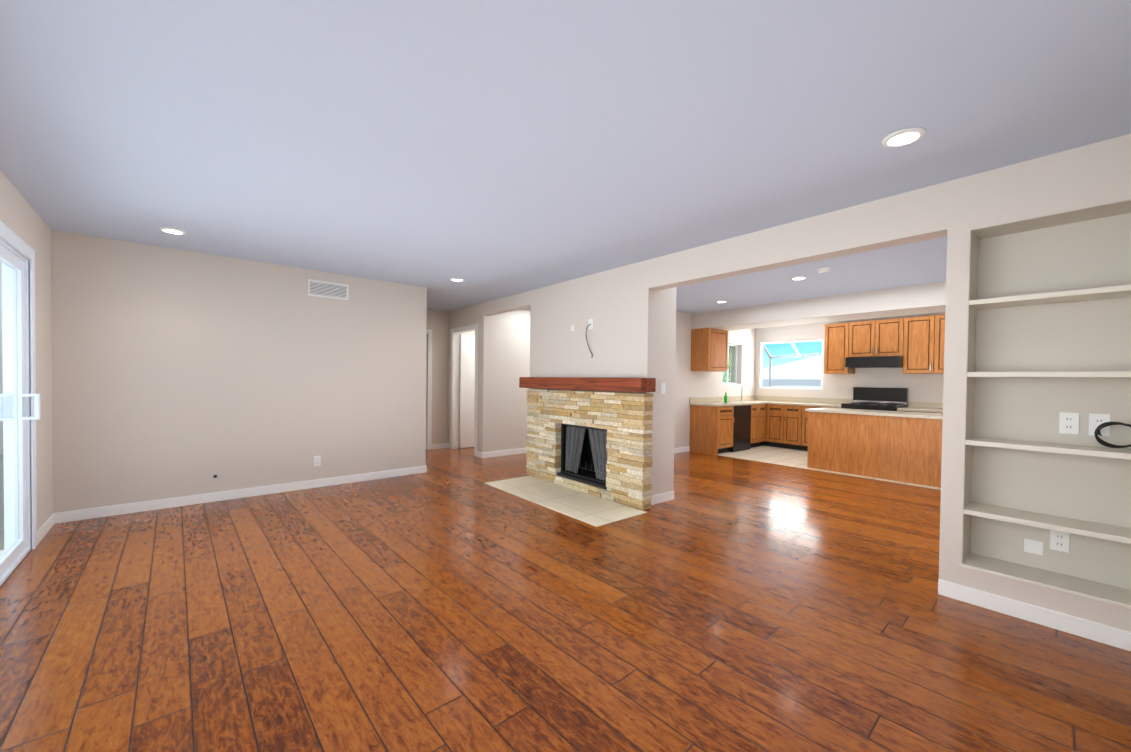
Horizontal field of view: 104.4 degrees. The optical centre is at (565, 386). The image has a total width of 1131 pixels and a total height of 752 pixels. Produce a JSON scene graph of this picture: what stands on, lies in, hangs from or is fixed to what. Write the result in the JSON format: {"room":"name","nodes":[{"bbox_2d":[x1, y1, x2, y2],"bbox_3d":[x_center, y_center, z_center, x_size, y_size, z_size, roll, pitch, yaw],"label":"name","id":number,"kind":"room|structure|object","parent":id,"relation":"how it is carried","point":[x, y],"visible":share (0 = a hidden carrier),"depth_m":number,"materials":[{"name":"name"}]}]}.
{"room":"living room","nodes":[
{"label":"living room","id":0,"kind":"room"},
{"bbox_2d":[0,170,52,530],"bbox_3d":[-2.324,-0.019,1.377,0.120,2.440,6.190,0,1,-42],"label":"wall","id":1,"kind":"structure","parent":0,"point":[20,217],"depth_m":3.34,"materials":[{"name":"beige paint"}]},
{"bbox_2d":[0,220,39,585],"bbox_3d":[-2.752,0.123,1.890,0.184,2.130,3.310,0,1,-42],"label":"sliding glass door","id":2,"kind":"structure","parent":1,"relation":"attached to","point":[19,415],"depth_m":3.01,"materials":[{"name":"glass"}]},
{"bbox_2d":[37,513,55,544],"bbox_3d":[-4.045,1.105,3.410,0.012,0.090,0.590,0,1,-42],"label":"baseboard","id":3,"kind":"structure","parent":1,"relation":"attached to","point":[43,530],"depth_m":3.42,"materials":[{"name":"white wood"}]},
{"bbox_2d":[51,230,426,512],"bbox_3d":[-3.135,-0.081,4.720,3.360,2.440,0.120,0,1,-42],"label":"wall","id":4,"kind":"structure","parent":0,"point":[178,373],"depth_m":4.35,"materials":[{"name":"beige paint"}]},
{"bbox_2d":[56,466,426,523],"bbox_3d":[-3.055,1.095,4.733,3.252,0.090,0.018,0,1,-42],"label":"baseboard","id":5,"kind":"structure","parent":4,"relation":"attached to","point":[70,516],"depth_m":4.38,"materials":[{"name":"white wood"}]},
{"bbox_2d":[314,456,320,465],"bbox_3d":[-2.804,0.839,4.952,0.070,0.115,0.008,0,1,-42],"label":"outlet","id":6,"kind":"object","parent":4,"relation":"attached to","point":[317,460],"visible":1,"depth_m":4.95,"materials":[{"name":"white plastic"}]},
{"bbox_2d":[307,279,348,299],"bbox_3d":[-2.698,-1.101,4.993,0.420,0.180,0.012,0,1,-42],"label":"air vent","id":7,"kind":"object","parent":4,"relation":"in","point":[318,288],"visible":1,"depth_m":4.98,"materials":[{"name":"white plastic"}]},
{"bbox_2d":[426,309,473,448],"bbox_3d":[-2.393,-0.120,7.698,1.710,2.440,0.120,0,1,-42],"label":"wall","id":8,"kind":"structure","parent":0,"point":[437,323],"depth_m":7.76,"materials":[{"name":"beige paint"}]},
{"bbox_2d":[426,334,426,404],"bbox_3d":[-2.688,0.086,7.375,0.750,2.008,0.102,0,1,-42],"label":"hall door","id":9,"kind":"structure","parent":8,"relation":"in","point":[426,369],"depth_m":7.63,"materials":[{"name":"white wood"}]},
{"bbox_2d":[426,329,431,449],"bbox_3d":[-2.675,0.054,7.361,0.910,2.095,0.013,0,1,-42],"label":"door frame","id":10,"kind":"structure","parent":8,"relation":"attached to","point":[429,413],"depth_m":7.63,"materials":[{"name":"white"}]},
{"bbox_2d":[432,443,446,448],"bbox_3d":[-2.165,1.055,7.844,0.480,0.090,0.012,0,1,-42],"label":"baseboard","id":11,"kind":"structure","parent":8,"relation":"attached to","point":[443,445],"depth_m":7.77,"materials":[{"name":"white wood"}]},
{"bbox_2d":[477,303,529,451],"bbox_3d":[-0.122,-0.098,7.918,3.120,2.440,0.120,0,1,-39],"label":"wall","id":12,"kind":"structure","parent":0,"point":[503,346],"depth_m":7.12,"materials":[{"name":"beige paint"}]},
{"bbox_2d":[481,448,526,457],"bbox_3d":[-0.145,1.078,7.845,3.012,0.090,0.015,0,1,-39],"label":"baseboard","id":13,"kind":"structure","parent":12,"relation":"attached to","point":[522,450],"depth_m":7.13,"materials":[{"name":"white wood"}]},
{"bbox_2d":[0,447,1130,751],"bbox_3d":[0.872,1.201,6.811,12.120,0.100,10.500,0,1,-42],"label":"floor","id":14,"kind":"structure","parent":0,"point":[450,601],"depth_m":2.17,"materials":[{"name":"laminate"}]},
{"bbox_2d":[485,476,646,526],"bbox_3d":[-0.097,1.170,4.688,0.652,0.009,1.950,0,1,-39],"label":"hearth","id":15,"kind":"object","parent":14,"relation":"on","point":[593,510],"depth_m":4.49,"materials":[{"name":"tile"}]},
{"bbox_2d":[526,389,652,509],"bbox_3d":[0.165,0.610,4.999,0.141,1.124,1.987,0,1,-39],"label":"stone fireplace","id":16,"kind":"object","parent":14,"relation":"on","point":[624,419],"visible":0.98,"depth_m":4.62,"materials":[{"name":"beige stone"}]},
{"bbox_2d":[561,423,607,483],"bbox_3d":[0.361,0.740,5.093,0.365,0.599,0.864,0,1,-39],"label":"fireplace insert","id":17,"kind":"object","parent":16,"relation":"in","point":[600,469],"visible":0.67,"depth_m":5.09,"materials":[{"name":"black metal"}]},
{"bbox_2d":[0,0,1130,313],"bbox_3d":[0.871,-1.338,6.744,12.200,0.100,10.500,0,1,-42],"label":"ceiling","id":18,"kind":"structure","parent":0,"point":[486,150],"depth_m":2.02,"materials":[{"name":"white paint"}]},
{"bbox_2d":[159,227,185,234],"bbox_3d":[-3.233,-1.279,3.609,0.172,0.012,0.172,0,1,-42],"label":"recessed light","id":19,"kind":"object","parent":18,"relation":"in","point":[172,230],"visible":1,"depth_m":3.59,"materials":[{"name":"white"}]},
{"bbox_2d":[450,278,463,281],"bbox_3d":[-1.303,-1.283,5.276,0.172,0.012,0.172,0,1,-42],"label":"recessed light","id":20,"kind":"object","parent":18,"relation":"in","point":[456,279],"visible":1,"depth_m":5.25,"materials":[{"name":"white"}]},
{"bbox_2d":[790,276,806,279],"bbox_3d":[2.656,-1.234,4.994,0.172,0.012,0.172,0,1,-42],"label":"recessed light","id":21,"kind":"object","parent":18,"relation":"in","point":[798,277],"visible":0.94,"depth_m":4.99,"materials":[{"name":"white"}]},
{"bbox_2d":[690,281,945,330],"bbox_3d":[4.328,-1.097,5.731,0.680,0.270,5.830,0,1,-39],"label":"soffit beam","id":22,"kind":"structure","parent":18,"relation":"attached to","point":[915,299],"depth_m":6.07,"materials":[{"name":"beige paint"}]},
{"bbox_2d":[817,267,828,272],"bbox_3d":[2.694,-1.217,4.585,0.110,0.029,0.110,0,1,-42],"label":"smoke detector","id":23,"kind":"object","parent":18,"relation":"attached to","point":[822,270],"visible":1,"depth_m":4.55,"materials":[{"name":"white plastic"}]},
{"bbox_2d":[881,127,925,147],"bbox_3d":[1.632,-1.199,2.120,0.172,0.012,0.172,0,1,-42],"label":"recessed light","id":24,"kind":"object","parent":18,"relation":"in","point":[903,137],"visible":1,"depth_m":2.11,"materials":[{"name":"white"}]},
{"bbox_2d":[674,311,755,447],"bbox_3d":[1.980,-0.071,7.763,5.270,2.440,0.250,0,1,-39],"label":"wall","id":25,"kind":"structure","parent":0,"point":[689,383],"depth_m":7.96,"materials":[{"name":"beige paint"}]},
{"bbox_2d":[674,446,689,453],"bbox_3d":[1.109,1.108,6.907,2.835,0.090,0.012,0,1,-39],"label":"baseboard","id":26,"kind":"structure","parent":25,"relation":"attached to","point":[683,449],"depth_m":7.65,"materials":[{"name":"white wood"}]},
{"bbox_2d":[691,328,727,371],"bbox_3d":[2.589,-0.645,7.839,0.630,0.738,0.378,0,1,-39],"label":"upper cabinet","id":27,"kind":"object","parent":25,"relation":"attached to","point":[709,349],"visible":1,"depth_m":7.68,"materials":[{"name":"brown wood"}]},
{"bbox_2d":[723,344,736,383],"bbox_3d":[3.236,-0.453,8.777,0.696,0.796,0.035,0,1,-39],"label":"kitchen window","id":28,"kind":"structure","parent":25,"relation":"in","point":[727,374],"depth_m":8.96,"materials":[{"name":"white plastic"}]},
{"bbox_2d":[448,134,1130,631],"bbox_3d":[0.447,-0.047,5.124,0.451,2.440,8.120,0,1,-39],"label":"wall","id":29,"kind":"structure","parent":0,"point":[955,211],"depth_m":3.00,"materials":[{"name":"beige paint"}]},
{"bbox_2d":[450,324,477,456],"bbox_3d":[-1.682,0.050,7.442,0.133,2.125,0.990,0,1,-39],"label":"door frame","id":30,"kind":"structure","parent":29,"relation":"attached to","point":[454,392],"depth_m":7.74,"materials":[{"name":"white wood"}]},
{"bbox_2d":[459,334,474,447],"bbox_3d":[-1.540,0.081,8.018,0.805,2.023,0.102,0,1,-39],"label":"bathroom door","id":31,"kind":"structure","parent":29,"relation":"in","point":[467,390],"depth_m":7.85,"materials":[{"name":"white wood"}]},
{"bbox_2d":[519,377,655,391],"bbox_3d":[0.136,-0.036,4.972,0.220,0.136,2.060,0,1,-39],"label":"mantel shelf","id":32,"kind":"object","parent":29,"relation":"attached to","point":[616,384],"visible":1,"depth_m":4.63,"materials":[{"name":"brown wood"}]},
{"bbox_2d":[588,319,592,329],"bbox_3d":[0.285,-0.706,4.961,0.008,0.115,0.070,0,1,-42],"label":"outlet plate","id":33,"kind":"object","parent":29,"relation":"attached to","point":[590,321],"visible":1,"depth_m":4.96,"materials":[{"name":"white plastic"}]},
{"bbox_2d":[586,324,592,357],"bbox_3d":[0.270,-0.517,4.924,0.064,0.387,0.070,0,1,-39],"label":"cable","id":34,"kind":"object","parent":33,"relation":"attached to","point":[587,341],"visible":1,"depth_m":4.93,"materials":[{"name":"black plastic"}]},
{"bbox_2d":[651,491,673,504],"bbox_3d":[0.967,1.145,4.485,0.462,0.090,0.012,0,1,-39],"label":"baseboard","id":35,"kind":"structure","parent":29,"relation":"attached to","point":[667,496],"depth_m":4.50,"materials":[{"name":"white wood"}]},
{"bbox_2d":[661,383,665,393],"bbox_3d":[1.002,0.020,4.489,0.070,0.115,0.010,0,1,-42],"label":"light switch","id":36,"kind":"object","parent":29,"relation":"attached to","point":[663,388],"visible":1,"depth_m":4.48,"materials":[{"name":"white plastic"}]},
{"bbox_2d":[1023,538,1042,554],"bbox_3d":[2.645,0.906,2.480,0.008,0.075,0.075,0,1,-42],"label":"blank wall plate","id":37,"kind":"object","parent":29,"relation":"attached to","point":[1033,546],"visible":1,"depth_m":2.48,"materials":[{"name":"white plastic"}]},
{"bbox_2d":[938,579,1130,651],"bbox_3d":[2.487,1.197,2.281,0.012,0.090,0.850,0,1,-39],"label":"baseboard","id":38,"kind":"structure","parent":29,"relation":"attached to","point":[1100,633],"depth_m":2.29,"materials":[{"name":"white wood"}]},
{"bbox_2d":[961,553,1130,608],"bbox_3d":[2.585,1.033,2.358,0.261,0.018,0.648,0,1,-39],"label":"sill","id":39,"kind":"structure","parent":29,"relation":"attached to","point":[1106,593],"depth_m":2.32,"materials":[{"name":"beige paint"}]},
{"bbox_2d":[962,200,1130,589],"bbox_3d":[2.602,0.068,2.347,0.248,1.910,0.649,0,1,-39],"label":"wall niche back","id":40,"kind":"structure","parent":29,"relation":"attached to","point":[1086,248],"depth_m":2.43,"materials":[{"name":"beige paint"}]},
{"bbox_2d":[964,502,1130,543],"bbox_3d":[2.595,0.726,2.358,0.244,0.028,0.646,0,1,-39],"label":"niche shelf","id":41,"kind":"object","parent":29,"relation":"attached to","point":[1088,529],"visible":1,"depth_m":2.32,"materials":[{"name":"beige paint"}]},
{"bbox_2d":[965,437,1130,459],"bbox_3d":[2.599,0.326,2.352,0.244,0.028,0.646,0,1,-39],"label":"niche shelf","id":42,"kind":"object","parent":29,"relation":"attached to","point":[1118,453],"visible":1,"depth_m":2.30,"materials":[{"name":"beige paint"}]},
{"bbox_2d":[1094,422,1130,447],"bbox_3d":[2.775,0.241,2.203,0.147,0.127,0.152,0,1,-39],"label":"cord","id":43,"kind":"object","parent":42,"relation":"on","point":[1097,433],"visible":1,"depth_m":2.21,"materials":[{"name":"black plastic"}]},
{"bbox_2d":[967,371,1130,377],"bbox_3d":[2.604,-0.064,2.345,0.244,0.028,0.646,0,1,-39],"label":"niche shelf","id":44,"kind":"object","parent":29,"relation":"attached to","point":[1103,374],"visible":1,"depth_m":2.27,"materials":[{"name":"beige paint"}]},
{"bbox_2d":[969,285,1130,309],"bbox_3d":[2.608,-0.474,2.339,0.244,0.028,0.646,0,1,-39],"label":"niche shelf","id":45,"kind":"object","parent":29,"relation":"attached to","point":[1120,291],"visible":1,"depth_m":2.30,"materials":[{"name":"beige paint"}]},
{"bbox_2d":[1050,530,1069,552],"bbox_3d":[2.707,0.843,2.403,0.010,0.115,0.070,0,1,-42],"label":"outlet","id":46,"kind":"object","parent":29,"relation":"attached to","point":[1059,540],"visible":0.92,"depth_m":2.40,"materials":[{"name":"white plastic"}]},
{"bbox_2d":[1059,412,1078,433],"bbox_3d":[2.728,0.198,2.376,0.010,0.115,0.070,0,1,-42],"label":"outlet","id":47,"kind":"object","parent":29,"relation":"attached to","point":[1068,423],"visible":1,"depth_m":2.38,"materials":[{"name":"white plastic"}]},
{"bbox_2d":[1088,413,1109,436],"bbox_3d":[2.794,0.200,2.296,0.010,0.115,0.070,0,1,-42],"label":"outlet","id":48,"kind":"object","parent":29,"relation":"attached to","point":[1096,421],"visible":0.67,"depth_m":2.29,"materials":[{"name":"white plastic"}]},
{"bbox_2d":[718,445,940,489],"bbox_3d":[4.962,1.204,6.311,2.270,0.004,5.830,0,1,-39],"label":"floor","id":49,"kind":"structure","parent":0,"point":[782,456],"depth_m":7.25,"materials":[{"name":"beige tile"}]},
{"bbox_2d":[689,405,733,454],"bbox_3d":[2.582,0.743,7.756,0.510,0.824,0.548,0,1,-39],"label":"base cabinet","id":50,"kind":"object","parent":49,"relation":"on","point":[711,430],"depth_m":7.57,"materials":[{"name":"brown wood"}]},
{"bbox_2d":[728,405,750,451],"bbox_3d":[3.031,0.743,8.088,0.598,0.818,0.555,0,1,-39],"label":"dishwasher","id":51,"kind":"object","parent":49,"relation":"on","point":[742,429],"visible":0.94,"depth_m":7.88,"materials":[{"name":"black metal"}]},
{"bbox_2d":[733,404,765,447],"bbox_3d":[3.465,0.742,8.483,0.568,0.824,0.549,0,1,-39],"label":"base cabinet","id":52,"kind":"object","parent":49,"relation":"on","point":[758,415],"depth_m":8.27,"materials":[{"name":"brown wood"}]},
{"bbox_2d":[769,404,796,449],"bbox_3d":[4.319,0.753,8.386,0.618,0.824,0.727,0,1,-39],"label":"base cabinet","id":53,"kind":"object","parent":49,"relation":"on","point":[787,426],"depth_m":8.21,"materials":[{"name":"brown wood"}]},
{"bbox_2d":[689,395,766,406],"bbox_3d":[3.276,0.261,8.311,2.328,0.136,0.558,0,1,-39],"label":"countertop","id":54,"kind":"structure","parent":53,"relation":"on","point":[718,401],"depth_m":8.18,"materials":[{"name":"stone"}]},
{"bbox_2d":[741,384,749,400],"bbox_3d":[3.541,0.123,8.628,0.028,0.335,0.191,0,1,-39],"label":"faucet spout","id":55,"kind":"object","parent":54,"relation":"on","point":[742,389],"visible":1,"depth_m":8.67,"materials":[{"name":"silver metal"}]},
{"bbox_2d":[797,406,834,450],"bbox_3d":[4.699,0.765,7.924,0.618,0.824,0.695,0,1,-39],"label":"base cabinet","id":56,"kind":"object","parent":49,"relation":"on","point":[802,415],"depth_m":7.94,"materials":[{"name":"brown wood"}]},
{"bbox_2d":[767,396,852,407],"bbox_3d":[4.525,0.278,8.131,0.628,0.136,1.257,0,1,-39],"label":"countertop","id":57,"kind":"structure","parent":56,"relation":"on","point":[778,400],"depth_m":8.26,"materials":[{"name":"stone"}]},
{"bbox_2d":[897,401,942,412],"bbox_3d":[5.990,0.323,6.349,0.628,0.136,1.807,0,1,-39],"label":"countertop","id":58,"kind":"structure","parent":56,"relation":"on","point":[914,406],"depth_m":6.93,"materials":[{"name":"stone"}]},
{"bbox_2d":[841,387,907,410],"bbox_3d":[5.145,0.601,7.333,0.681,1.169,0.766,0,1,-39],"label":"range","id":59,"kind":"object","parent":49,"relation":"on","point":[883,399],"visible":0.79,"depth_m":7.36,"materials":[{"name":"black metal"}]},
{"bbox_2d":[807,412,942,487],"bbox_3d":[5.032,0.813,5.116,0.620,0.825,3.908,0,1,-39],"label":"base cabinet","id":60,"kind":"object","parent":49,"relation":"on","point":[905,449],"visible":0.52,"depth_m":5.75,"materials":[{"name":"brown wood"}]},
{"bbox_2d":[805,407,942,419],"bbox_3d":[5.027,0.382,5.121,0.680,0.036,3.938,0,1,-39],"label":"countertop","id":61,"kind":"structure","parent":60,"relation":"on","point":[888,413],"depth_m":5.85,"materials":[{"name":"stone"}]},
{"bbox_2d":[755,312,944,401],"bbox_3d":[5.937,-0.014,7.004,0.120,2.440,5.950,0,1,-39],"label":"wall","id":62,"kind":"structure","parent":0,"point":[925,387],"depth_m":7.94,"materials":[{"name":"beige paint"}]},
{"bbox_2d":[759,339,823,389],"bbox_3d":[4.644,-0.434,8.876,0.460,0.966,1.236,0,1,-39],"label":"garden window","id":63,"kind":"structure","parent":62,"relation":"in","point":[792,342],"depth_m":8.97,"materials":[{"name":"white plastic"}]},
{"bbox_2d":[824,315,944,373],"bbox_3d":[5.533,-0.655,7.093,0.381,0.890,2.355,0,1,-39],"label":"upper cabinet","id":64,"kind":"object","parent":62,"relation":"attached to","point":[917,343],"visible":0.67,"depth_m":7.12,"materials":[{"name":"brown wood"}]},
{"bbox_2d":[845,356,902,367],"bbox_3d":[5.230,-0.408,7.377,0.491,0.171,0.770,0,1,-39],"label":"range hood","id":65,"kind":"object","parent":64,"relation":"attached to","point":[878,362],"visible":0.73,"depth_m":7.21,"materials":[{"name":"black metal"}]},
{"label":"outside","id":66,"kind":"structure","parent":0,"visible":0},
{"bbox_2d":[0,262,2,454],"bbox_3d":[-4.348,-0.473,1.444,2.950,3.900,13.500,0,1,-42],"label":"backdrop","id":67,"kind":"structure","parent":66,"point":[1,422],"depth_m":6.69,"materials":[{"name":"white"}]},
{"bbox_2d":[723,346,730,382],"bbox_3d":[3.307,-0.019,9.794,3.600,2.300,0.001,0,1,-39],"label":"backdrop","id":68,"kind":"structure","parent":66,"point":[724,373],"depth_m":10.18,"materials":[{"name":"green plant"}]},
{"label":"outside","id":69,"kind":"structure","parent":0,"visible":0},
{"bbox_2d":[0,455,3,549],"bbox_3d":[-4.393,1.199,1.447,2.880,0.035,13.500,0,1,-42],"label":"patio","id":70,"kind":"structure","parent":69,"point":[2,502],"depth_m":4.23,"materials":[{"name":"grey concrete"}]},
{"bbox_2d":[761,341,821,389],"bbox_3d":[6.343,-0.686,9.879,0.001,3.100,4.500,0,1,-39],"label":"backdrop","id":71,"kind":"structure","parent":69,"point":[796,380],"depth_m":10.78,"materials":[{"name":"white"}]}
]}

